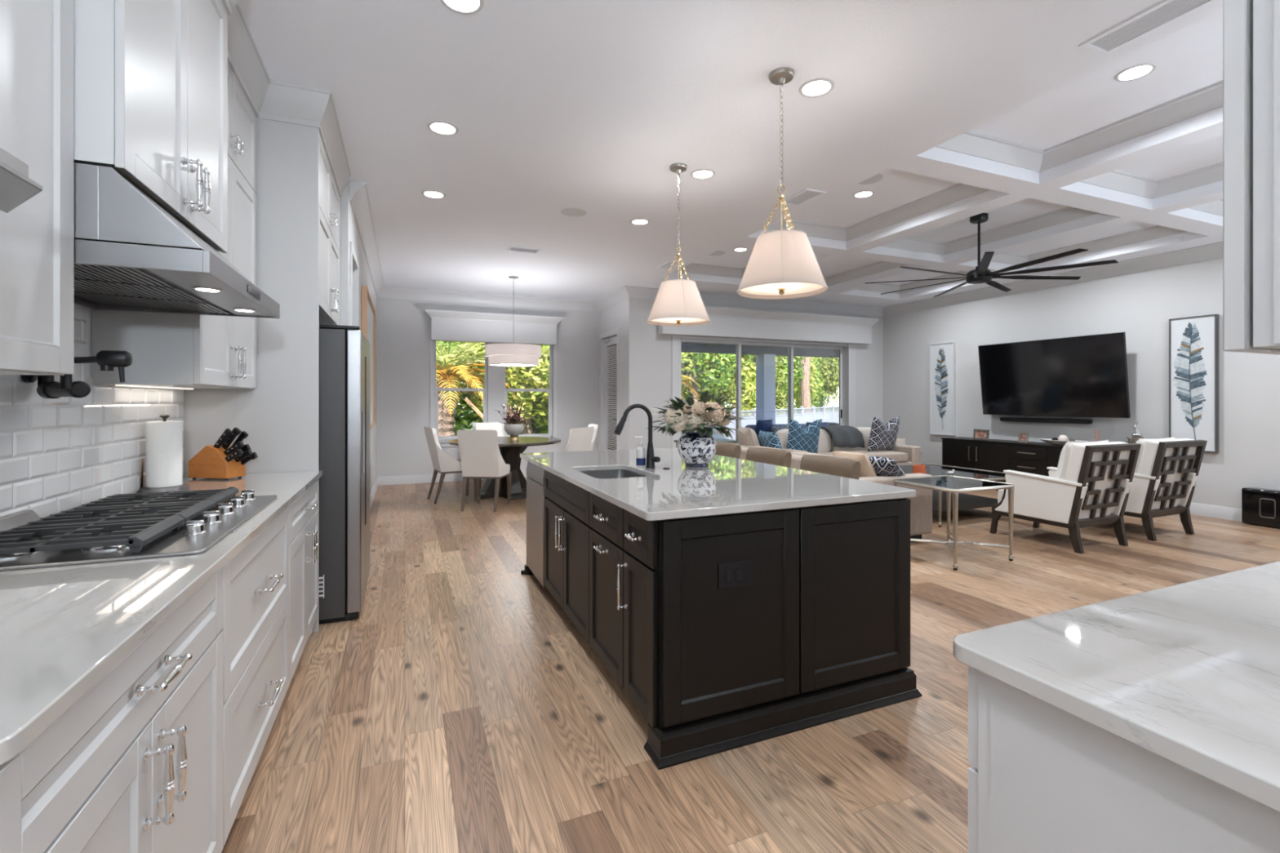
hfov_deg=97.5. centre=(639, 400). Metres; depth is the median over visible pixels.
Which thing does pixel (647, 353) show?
wall
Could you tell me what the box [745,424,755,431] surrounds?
cushion
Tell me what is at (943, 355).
canvas
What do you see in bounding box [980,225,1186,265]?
trim
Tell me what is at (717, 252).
ceiling speaker
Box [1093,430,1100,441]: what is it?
reed diffuser
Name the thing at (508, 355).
drum pendant
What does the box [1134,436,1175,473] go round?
pillow
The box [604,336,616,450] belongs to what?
door
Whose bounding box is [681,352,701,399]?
palm tree
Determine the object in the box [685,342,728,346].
fan
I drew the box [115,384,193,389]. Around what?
light
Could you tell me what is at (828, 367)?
leafy tree
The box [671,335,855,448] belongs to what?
sliding door
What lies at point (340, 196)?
panel
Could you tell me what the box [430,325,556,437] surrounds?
trim
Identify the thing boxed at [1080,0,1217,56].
ceiling vent
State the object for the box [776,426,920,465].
sofa
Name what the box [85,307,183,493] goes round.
wall
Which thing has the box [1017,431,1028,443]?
photo frame
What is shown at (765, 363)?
column porch
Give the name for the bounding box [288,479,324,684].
base cabinet
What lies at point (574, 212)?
ceiling speaker
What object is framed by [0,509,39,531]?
steel tray
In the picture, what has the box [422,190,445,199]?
recessed light
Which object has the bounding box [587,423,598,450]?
dining chair
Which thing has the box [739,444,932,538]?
sofa
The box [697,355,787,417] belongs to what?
leafy tree
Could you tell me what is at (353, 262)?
trim
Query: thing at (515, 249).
ceiling vent
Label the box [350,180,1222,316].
trim
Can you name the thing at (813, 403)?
leafy tree
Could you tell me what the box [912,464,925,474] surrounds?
candle jar
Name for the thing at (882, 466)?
throw pillow
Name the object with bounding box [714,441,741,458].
bar stool
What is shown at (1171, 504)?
seat cushion
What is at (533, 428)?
leafy tree
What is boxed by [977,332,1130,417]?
television
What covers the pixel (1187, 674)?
countertop
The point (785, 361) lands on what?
leafy tree
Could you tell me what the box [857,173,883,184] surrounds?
ceiling speaker
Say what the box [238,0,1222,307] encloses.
ceiling
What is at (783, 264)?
pendant light
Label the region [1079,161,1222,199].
trim
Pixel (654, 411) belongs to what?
light switch
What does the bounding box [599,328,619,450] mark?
trim
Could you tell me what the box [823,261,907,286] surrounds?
trim
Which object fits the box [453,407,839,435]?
ground
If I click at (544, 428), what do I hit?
leafy tree
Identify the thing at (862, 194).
recessed light
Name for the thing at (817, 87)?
recessed light
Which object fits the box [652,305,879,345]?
window valance
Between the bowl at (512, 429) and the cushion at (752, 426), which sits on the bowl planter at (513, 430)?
the bowl at (512, 429)
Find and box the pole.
[464,397,483,419]
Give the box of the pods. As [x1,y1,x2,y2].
[1131,422,1142,436]
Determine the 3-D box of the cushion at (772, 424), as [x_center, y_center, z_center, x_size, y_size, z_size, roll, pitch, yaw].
[3.154,0.735,12.531,0.611,0.400,0.177,0,0,-23]
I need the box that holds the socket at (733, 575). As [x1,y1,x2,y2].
[726,568,742,582]
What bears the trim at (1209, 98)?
attached to the ceiling
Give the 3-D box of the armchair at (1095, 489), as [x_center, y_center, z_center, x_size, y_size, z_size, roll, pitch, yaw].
[3.952,0.846,5.280,0.744,0.938,0.912,0,0,-23]
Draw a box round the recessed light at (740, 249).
[733,247,747,251]
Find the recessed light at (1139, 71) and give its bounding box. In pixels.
[1114,62,1156,82]
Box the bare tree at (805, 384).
[800,356,811,413]
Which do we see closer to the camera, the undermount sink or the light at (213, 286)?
the light at (213, 286)
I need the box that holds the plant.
[495,402,535,425]
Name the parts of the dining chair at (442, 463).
leg, leg, backrest, seat rail, leg, leg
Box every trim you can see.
[222,0,351,197]
[349,241,359,326]
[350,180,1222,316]
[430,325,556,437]
[438,437,557,447]
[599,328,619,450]
[674,252,815,278]
[761,182,990,241]
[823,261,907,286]
[856,271,968,293]
[880,206,1099,255]
[935,80,1222,172]
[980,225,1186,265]
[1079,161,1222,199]
[1188,199,1222,216]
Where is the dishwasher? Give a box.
[526,461,546,586]
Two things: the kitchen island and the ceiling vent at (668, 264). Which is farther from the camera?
the ceiling vent at (668, 264)
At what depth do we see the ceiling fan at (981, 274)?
5.84 m
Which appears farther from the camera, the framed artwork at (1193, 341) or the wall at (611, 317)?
the wall at (611, 317)
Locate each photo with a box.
[975,431,986,438]
[1020,433,1026,440]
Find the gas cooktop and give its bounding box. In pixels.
[0,486,277,571]
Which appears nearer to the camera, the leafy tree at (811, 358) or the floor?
the floor
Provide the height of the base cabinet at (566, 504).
0.885 m
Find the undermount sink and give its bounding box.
[581,469,646,479]
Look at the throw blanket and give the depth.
8.70 m
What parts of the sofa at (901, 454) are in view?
armrest, armrest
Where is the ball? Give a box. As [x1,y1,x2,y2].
[1057,435,1067,440]
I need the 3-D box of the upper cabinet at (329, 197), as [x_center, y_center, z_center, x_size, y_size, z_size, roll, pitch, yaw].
[-2.319,-1.075,3.618,0.663,1.060,1.134,0,0,-23]
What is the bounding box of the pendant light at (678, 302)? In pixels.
[646,163,710,326]
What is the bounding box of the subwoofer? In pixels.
[1241,487,1279,528]
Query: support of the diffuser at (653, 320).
attached to the pendant light at (678, 302)
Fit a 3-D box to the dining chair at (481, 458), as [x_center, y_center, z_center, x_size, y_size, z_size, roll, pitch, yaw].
[-1.883,0.833,6.877,0.493,0.965,0.600,0,0,5]
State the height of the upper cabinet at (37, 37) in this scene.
1.545 m
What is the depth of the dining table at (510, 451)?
7.62 m
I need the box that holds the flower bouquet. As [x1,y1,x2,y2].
[645,373,743,439]
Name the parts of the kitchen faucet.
lever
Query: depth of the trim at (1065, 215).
6.42 m
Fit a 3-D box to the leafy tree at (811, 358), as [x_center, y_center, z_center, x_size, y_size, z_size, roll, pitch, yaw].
[6.482,-1.745,28.648,4.351,6.420,4.166,0,0,-29]
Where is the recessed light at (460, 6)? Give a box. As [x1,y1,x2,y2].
[440,0,484,14]
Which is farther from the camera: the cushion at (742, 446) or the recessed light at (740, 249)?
the recessed light at (740, 249)
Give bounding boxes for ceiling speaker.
[560,208,586,217]
[709,250,724,255]
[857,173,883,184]
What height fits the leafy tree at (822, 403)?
8.210 m
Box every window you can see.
[434,341,487,440]
[503,345,552,437]
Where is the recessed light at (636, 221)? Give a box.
[630,218,649,225]
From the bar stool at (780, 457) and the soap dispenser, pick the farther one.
the bar stool at (780, 457)
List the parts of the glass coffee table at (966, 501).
leg, glass, frame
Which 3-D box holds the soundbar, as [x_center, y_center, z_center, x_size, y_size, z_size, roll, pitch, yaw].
[5.691,0.285,7.923,0.119,0.060,1.200,0,0,-23]
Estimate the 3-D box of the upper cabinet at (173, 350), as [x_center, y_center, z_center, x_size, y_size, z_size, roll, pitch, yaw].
[-2.043,-0.833,2.583,0.373,1.545,0.925,0,0,-23]
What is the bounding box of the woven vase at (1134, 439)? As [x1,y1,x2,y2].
[1129,436,1144,443]
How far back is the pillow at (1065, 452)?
4.98 m
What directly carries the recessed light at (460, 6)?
in the ceiling
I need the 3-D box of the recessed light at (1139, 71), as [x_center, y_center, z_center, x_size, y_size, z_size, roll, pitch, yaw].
[2.955,-1.952,3.352,0.190,0.006,0.190,0,0,-23]
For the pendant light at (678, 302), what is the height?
1.175 m
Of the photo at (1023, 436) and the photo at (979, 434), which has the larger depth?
the photo at (979, 434)
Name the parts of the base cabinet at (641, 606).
handle, handle, drawer, door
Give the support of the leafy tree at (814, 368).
on the ground
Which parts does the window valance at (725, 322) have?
cornice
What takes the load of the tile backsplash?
attached to the wall at (88, 341)
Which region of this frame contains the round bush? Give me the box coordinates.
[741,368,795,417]
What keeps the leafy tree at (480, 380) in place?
on the ground
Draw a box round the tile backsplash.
[0,304,184,518]
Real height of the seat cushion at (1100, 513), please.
0.200 m
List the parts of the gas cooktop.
burner, burner, knob, knob, knob, knob, knob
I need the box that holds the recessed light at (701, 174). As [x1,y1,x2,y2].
[690,168,715,179]
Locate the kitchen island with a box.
[520,497,921,769]
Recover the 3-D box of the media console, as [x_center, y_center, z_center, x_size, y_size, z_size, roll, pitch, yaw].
[5.520,0.958,7.814,0.470,0.715,2.670,0,0,-23]
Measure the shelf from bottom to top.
0.020 m
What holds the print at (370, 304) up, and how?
attached to the framed picture at (368, 312)
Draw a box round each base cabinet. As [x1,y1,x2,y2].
[0,567,223,852]
[221,506,288,845]
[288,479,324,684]
[544,470,591,644]
[589,492,626,688]
[617,509,659,728]
[968,666,1279,852]
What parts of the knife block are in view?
knife handle, knife handle, knife handle, knife handle, knife handle, knife handle, knife handle, knife handle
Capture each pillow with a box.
[737,425,759,445]
[755,419,772,435]
[758,430,782,448]
[770,426,787,433]
[786,419,822,453]
[806,422,827,426]
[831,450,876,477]
[867,416,900,451]
[867,456,905,476]
[1055,440,1108,479]
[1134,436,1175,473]
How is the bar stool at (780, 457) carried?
on the floor
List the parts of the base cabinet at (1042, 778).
drawer, door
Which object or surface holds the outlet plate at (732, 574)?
attached to the kitchen island
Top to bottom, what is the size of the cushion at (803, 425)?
0.400 m
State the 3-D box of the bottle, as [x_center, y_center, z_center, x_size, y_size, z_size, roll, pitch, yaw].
[0.005,0.332,3.352,0.055,0.135,0.056,0,0,-23]
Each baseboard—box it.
[369,469,527,510]
[1189,502,1241,521]
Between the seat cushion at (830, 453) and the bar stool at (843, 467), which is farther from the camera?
the seat cushion at (830, 453)
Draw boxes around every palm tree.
[435,341,515,435]
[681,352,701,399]
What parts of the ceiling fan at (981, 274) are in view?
fan blade, fan blade, fan blade, fan blade, motor, fan blade, fan blade, fan blade, fan blade, fan blade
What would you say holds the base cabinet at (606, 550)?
on the floor
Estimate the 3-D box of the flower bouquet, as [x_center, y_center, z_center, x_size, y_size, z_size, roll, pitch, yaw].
[0.346,0.104,3.437,0.573,0.542,0.537,0,0,13]
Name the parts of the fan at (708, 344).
fan blade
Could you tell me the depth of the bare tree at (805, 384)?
26.91 m
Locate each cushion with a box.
[740,444,779,448]
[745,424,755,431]
[772,424,787,426]
[776,428,831,452]
[790,451,845,457]
[799,423,806,428]
[817,451,832,455]
[829,449,908,462]
[830,426,871,451]
[997,488,1111,519]
[1151,498,1178,509]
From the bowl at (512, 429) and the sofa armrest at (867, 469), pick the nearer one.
the sofa armrest at (867, 469)
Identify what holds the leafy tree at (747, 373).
on the ground
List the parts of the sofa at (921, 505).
backrest, armrest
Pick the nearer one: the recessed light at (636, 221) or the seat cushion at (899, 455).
the recessed light at (636, 221)
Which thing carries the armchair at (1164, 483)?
on the floor
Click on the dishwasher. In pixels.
(535, 495)
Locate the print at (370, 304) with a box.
[367,299,373,424]
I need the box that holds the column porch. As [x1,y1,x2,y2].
[755,354,775,424]
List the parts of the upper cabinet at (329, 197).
door, door, handle, door, handle, handle, door, handle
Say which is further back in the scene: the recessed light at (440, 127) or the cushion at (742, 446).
the cushion at (742, 446)
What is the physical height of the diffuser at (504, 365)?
0.001 m
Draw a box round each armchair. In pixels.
[990,441,1141,553]
[1124,438,1207,541]
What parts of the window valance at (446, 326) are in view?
cornice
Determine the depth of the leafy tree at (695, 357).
21.22 m
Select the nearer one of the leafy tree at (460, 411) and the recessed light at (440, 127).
the recessed light at (440, 127)
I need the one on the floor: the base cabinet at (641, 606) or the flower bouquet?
the base cabinet at (641, 606)
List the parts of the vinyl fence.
fence post, fence rail, fence post, fence post, fence post, fence post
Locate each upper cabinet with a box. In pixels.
[0,0,74,375]
[74,0,227,253]
[91,62,256,389]
[319,133,339,324]
[1222,0,1279,355]
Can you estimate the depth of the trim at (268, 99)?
3.08 m
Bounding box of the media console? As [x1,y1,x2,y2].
[941,436,1063,490]
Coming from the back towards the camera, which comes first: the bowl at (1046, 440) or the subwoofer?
the bowl at (1046, 440)
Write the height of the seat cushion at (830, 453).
0.140 m
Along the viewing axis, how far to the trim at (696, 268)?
8.21 m
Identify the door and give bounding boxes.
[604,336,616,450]
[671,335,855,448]
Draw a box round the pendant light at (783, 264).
[737,67,827,299]
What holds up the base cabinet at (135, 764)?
on the floor
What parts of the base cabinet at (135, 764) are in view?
door, handle, handle, handle, door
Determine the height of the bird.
0.053 m
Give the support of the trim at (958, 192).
attached to the ceiling
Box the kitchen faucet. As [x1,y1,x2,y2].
[613,404,660,468]
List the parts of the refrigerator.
door, door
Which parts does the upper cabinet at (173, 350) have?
door, door, handle, handle, handle, handle, door, door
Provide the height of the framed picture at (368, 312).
1.450 m
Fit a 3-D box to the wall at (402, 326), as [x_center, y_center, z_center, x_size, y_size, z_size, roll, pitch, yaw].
[-2.431,-0.210,9.417,3.830,3.050,0.150,0,0,-23]
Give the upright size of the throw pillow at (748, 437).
0.439 m
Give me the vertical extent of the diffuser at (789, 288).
0.003 m
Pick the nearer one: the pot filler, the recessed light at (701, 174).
the pot filler
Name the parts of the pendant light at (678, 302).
support chain, shade trim, stem, lamp shade, chain, support chain, support chain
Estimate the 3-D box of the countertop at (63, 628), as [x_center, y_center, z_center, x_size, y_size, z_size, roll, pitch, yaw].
[-1.564,0.415,1.790,0.643,0.030,2.780,0,0,-23]
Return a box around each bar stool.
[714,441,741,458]
[746,447,791,467]
[800,454,860,479]
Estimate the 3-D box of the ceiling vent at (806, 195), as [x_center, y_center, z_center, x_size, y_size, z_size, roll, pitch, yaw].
[1.390,-1.731,4.810,0.200,0.008,0.360,0,0,-23]
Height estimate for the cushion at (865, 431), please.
0.400 m
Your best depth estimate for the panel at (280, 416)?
3.12 m
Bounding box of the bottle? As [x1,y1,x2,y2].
[635,444,645,467]
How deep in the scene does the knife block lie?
2.82 m
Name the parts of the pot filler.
arm, arm, spout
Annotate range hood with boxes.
[74,162,279,318]
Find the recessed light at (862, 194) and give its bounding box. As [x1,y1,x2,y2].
[853,190,874,198]
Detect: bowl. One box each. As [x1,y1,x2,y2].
[504,423,524,435]
[1039,438,1088,445]
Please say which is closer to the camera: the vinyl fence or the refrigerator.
the refrigerator
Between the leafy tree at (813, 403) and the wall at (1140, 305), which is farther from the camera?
the leafy tree at (813, 403)
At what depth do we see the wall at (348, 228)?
4.56 m
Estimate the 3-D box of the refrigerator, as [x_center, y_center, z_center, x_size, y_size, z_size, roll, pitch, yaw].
[-2.211,0.436,3.627,0.804,1.757,0.930,0,0,-23]
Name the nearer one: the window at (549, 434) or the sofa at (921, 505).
the sofa at (921, 505)
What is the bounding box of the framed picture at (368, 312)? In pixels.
[361,285,375,429]
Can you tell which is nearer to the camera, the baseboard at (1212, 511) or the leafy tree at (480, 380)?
the baseboard at (1212, 511)
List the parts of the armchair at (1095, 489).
leg, leg, arm, armrest, seat rail, leg, armrest, arm, frame, leg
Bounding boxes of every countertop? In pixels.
[0,470,322,765]
[520,447,915,520]
[953,560,1279,813]
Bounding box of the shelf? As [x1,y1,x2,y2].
[932,489,998,511]
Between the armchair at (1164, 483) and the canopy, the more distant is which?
the armchair at (1164, 483)
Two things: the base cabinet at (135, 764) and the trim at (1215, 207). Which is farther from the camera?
the trim at (1215, 207)
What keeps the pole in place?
on the ground
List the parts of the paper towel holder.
tension arm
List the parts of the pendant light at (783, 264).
support chain, stem, chain, shade trim, lamp shade, support chain, support chain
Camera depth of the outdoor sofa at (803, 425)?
12.37 m
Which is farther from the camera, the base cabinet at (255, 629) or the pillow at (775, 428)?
the pillow at (775, 428)
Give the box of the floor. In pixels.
[221,477,1279,852]
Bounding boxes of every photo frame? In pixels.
[973,429,989,439]
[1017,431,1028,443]
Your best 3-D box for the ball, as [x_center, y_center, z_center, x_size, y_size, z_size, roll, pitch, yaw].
[5.630,0.518,7.475,0.110,0.110,0.110,0,0,-23]
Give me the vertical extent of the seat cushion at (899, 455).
0.140 m
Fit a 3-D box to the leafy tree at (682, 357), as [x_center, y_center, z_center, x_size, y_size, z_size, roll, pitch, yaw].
[0.276,-2.241,22.078,3.810,7.360,4.037,0,0,-24]
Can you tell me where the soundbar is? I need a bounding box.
[1000,417,1092,424]
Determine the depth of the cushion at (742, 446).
6.55 m
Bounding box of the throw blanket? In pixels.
[820,425,864,448]
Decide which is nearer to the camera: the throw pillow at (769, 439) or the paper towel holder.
the paper towel holder
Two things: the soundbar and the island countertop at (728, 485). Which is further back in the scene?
the soundbar
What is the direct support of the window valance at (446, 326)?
attached to the wall at (402, 326)
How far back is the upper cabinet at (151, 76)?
1.64 m
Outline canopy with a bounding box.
[0,147,42,213]
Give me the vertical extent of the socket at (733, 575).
0.045 m
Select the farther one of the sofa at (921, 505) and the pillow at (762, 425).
the pillow at (762, 425)
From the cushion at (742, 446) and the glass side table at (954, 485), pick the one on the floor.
the glass side table at (954, 485)
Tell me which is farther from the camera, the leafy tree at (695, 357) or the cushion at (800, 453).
the leafy tree at (695, 357)
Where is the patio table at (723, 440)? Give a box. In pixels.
[714,438,735,443]
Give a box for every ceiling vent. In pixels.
[506,245,541,253]
[657,261,682,269]
[779,188,826,206]
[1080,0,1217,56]
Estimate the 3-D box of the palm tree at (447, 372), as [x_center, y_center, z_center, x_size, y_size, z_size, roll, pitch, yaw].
[-4.402,-0.123,12.993,3.134,3.182,3.475,0,0,22]
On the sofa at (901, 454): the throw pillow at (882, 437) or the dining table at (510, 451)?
the throw pillow at (882, 437)
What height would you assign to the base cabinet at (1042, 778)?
0.885 m
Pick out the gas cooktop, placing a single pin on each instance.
(115, 527)
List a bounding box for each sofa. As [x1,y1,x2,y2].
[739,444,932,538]
[745,423,806,444]
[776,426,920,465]
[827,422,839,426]
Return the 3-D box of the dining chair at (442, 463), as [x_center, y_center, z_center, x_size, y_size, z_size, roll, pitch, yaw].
[-2.493,0.833,7.421,0.600,0.965,0.493,0,0,-32]
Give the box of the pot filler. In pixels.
[20,350,132,399]
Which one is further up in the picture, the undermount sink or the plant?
the plant
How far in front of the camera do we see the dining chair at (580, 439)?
7.14 m
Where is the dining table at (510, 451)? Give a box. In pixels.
[448,436,560,499]
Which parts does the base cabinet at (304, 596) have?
door, drawer, handle, handle, door, handle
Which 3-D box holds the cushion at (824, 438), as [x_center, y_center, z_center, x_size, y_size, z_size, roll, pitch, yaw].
[2.510,0.635,8.619,0.950,0.400,0.240,0,0,-23]
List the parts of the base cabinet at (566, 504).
door, handle, handle, door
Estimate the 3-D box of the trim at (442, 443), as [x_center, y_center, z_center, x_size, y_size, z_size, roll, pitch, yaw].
[-2.402,0.705,9.359,2.080,0.100,0.120,0,0,-23]
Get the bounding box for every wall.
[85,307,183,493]
[340,178,376,494]
[376,297,598,476]
[598,299,624,450]
[624,297,883,449]
[883,257,1279,509]
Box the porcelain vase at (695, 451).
[676,431,716,466]
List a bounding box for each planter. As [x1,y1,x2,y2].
[504,423,524,440]
[895,438,905,444]
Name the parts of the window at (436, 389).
sash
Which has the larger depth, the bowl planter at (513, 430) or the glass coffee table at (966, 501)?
the bowl planter at (513, 430)
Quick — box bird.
[946,469,955,474]
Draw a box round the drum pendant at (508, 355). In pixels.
[484,275,541,367]
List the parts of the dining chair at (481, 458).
leg, leg, backrest, seat rail, leg, leg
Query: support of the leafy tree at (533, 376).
on the ground
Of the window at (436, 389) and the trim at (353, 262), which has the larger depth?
the window at (436, 389)
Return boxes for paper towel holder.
[138,413,189,493]
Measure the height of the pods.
0.187 m
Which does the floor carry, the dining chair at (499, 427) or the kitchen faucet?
the dining chair at (499, 427)
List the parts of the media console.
door, handle, handle, door, drawer, drawer, door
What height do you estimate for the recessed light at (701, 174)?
0.006 m
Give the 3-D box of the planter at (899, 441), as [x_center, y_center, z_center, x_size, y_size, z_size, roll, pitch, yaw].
[4.233,0.747,9.308,0.300,0.215,0.300,0,0,-23]
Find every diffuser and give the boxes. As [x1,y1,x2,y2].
[491,364,536,366]
[650,317,706,323]
[740,282,823,295]
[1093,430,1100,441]
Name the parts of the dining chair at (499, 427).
backrest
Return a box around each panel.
[183,117,319,632]
[319,195,340,328]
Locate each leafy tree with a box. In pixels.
[435,341,482,435]
[439,342,541,435]
[457,342,549,434]
[466,345,542,434]
[519,351,547,434]
[681,352,694,394]
[681,352,751,402]
[690,352,776,417]
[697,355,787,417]
[775,355,805,400]
[775,355,813,415]
[777,356,820,414]
[793,357,839,410]
[796,356,824,413]
[815,357,839,412]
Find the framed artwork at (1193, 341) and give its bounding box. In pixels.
[1168,314,1218,453]
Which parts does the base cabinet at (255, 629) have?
drawer, handle, handle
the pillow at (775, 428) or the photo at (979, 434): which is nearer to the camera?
the photo at (979, 434)
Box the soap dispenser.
[634,436,645,467]
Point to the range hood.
(131, 255)
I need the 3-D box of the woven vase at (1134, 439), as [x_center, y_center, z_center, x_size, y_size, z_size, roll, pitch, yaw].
[5.965,0.519,6.726,0.144,0.160,0.144,0,0,-23]
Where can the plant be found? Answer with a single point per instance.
(513, 419)
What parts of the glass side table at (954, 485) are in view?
leg, frame, glass, leg, leg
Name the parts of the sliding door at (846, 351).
sliding sash, sliding sash, sliding sash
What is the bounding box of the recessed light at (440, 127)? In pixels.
[426,120,458,135]
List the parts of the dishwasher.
control panel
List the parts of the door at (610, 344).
pane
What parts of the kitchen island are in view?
panel, panel, panel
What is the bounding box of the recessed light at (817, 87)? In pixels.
[798,78,834,97]
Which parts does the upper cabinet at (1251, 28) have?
panel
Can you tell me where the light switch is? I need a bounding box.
[651,407,657,415]
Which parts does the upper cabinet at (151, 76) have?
door, handle, handle, door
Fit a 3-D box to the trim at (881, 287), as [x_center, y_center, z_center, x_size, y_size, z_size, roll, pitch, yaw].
[4.218,-1.893,8.540,1.340,0.125,1.905,0,0,-23]
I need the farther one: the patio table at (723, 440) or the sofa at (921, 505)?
the patio table at (723, 440)
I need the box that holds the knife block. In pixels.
[188,427,257,479]
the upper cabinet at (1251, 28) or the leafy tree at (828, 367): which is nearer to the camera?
the upper cabinet at (1251, 28)
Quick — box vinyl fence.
[681,404,839,439]
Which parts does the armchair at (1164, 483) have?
arm, armrest, leg, seat rail, frame, leg, arm, armrest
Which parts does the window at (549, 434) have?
sash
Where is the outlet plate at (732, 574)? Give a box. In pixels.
[718,560,751,589]
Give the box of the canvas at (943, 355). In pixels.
[929,342,955,435]
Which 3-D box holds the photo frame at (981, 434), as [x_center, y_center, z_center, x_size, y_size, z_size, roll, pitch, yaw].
[5.167,0.522,8.506,0.032,0.156,0.240,0,0,-23]
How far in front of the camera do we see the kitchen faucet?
3.29 m
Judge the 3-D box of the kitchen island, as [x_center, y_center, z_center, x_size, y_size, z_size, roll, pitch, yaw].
[0.174,0.873,3.375,1.308,0.885,2.459,0,0,-23]
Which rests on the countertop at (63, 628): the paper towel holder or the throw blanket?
the paper towel holder
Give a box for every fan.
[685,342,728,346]
[864,213,1118,297]
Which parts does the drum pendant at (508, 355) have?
lamp shade, lamp shade, chain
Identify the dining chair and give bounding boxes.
[423,426,476,503]
[457,430,511,511]
[472,422,504,488]
[564,426,594,451]
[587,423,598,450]
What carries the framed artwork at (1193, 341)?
attached to the wall at (1140, 305)
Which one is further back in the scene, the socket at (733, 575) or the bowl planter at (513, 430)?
the bowl planter at (513, 430)
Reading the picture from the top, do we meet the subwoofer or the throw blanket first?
the throw blanket
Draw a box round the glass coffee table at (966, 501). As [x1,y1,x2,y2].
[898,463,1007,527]
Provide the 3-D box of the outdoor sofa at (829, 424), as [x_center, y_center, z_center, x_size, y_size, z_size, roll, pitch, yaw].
[4.392,0.935,13.336,0.950,0.800,0.810,0,0,6]
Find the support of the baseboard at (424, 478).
attached to the wall at (402, 326)
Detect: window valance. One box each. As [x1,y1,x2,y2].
[424,309,563,345]
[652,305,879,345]
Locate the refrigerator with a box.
[319,324,369,624]
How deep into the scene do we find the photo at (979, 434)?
8.51 m
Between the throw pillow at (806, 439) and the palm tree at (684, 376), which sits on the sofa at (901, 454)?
the throw pillow at (806, 439)
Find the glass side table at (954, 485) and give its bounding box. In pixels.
[893,475,1013,570]

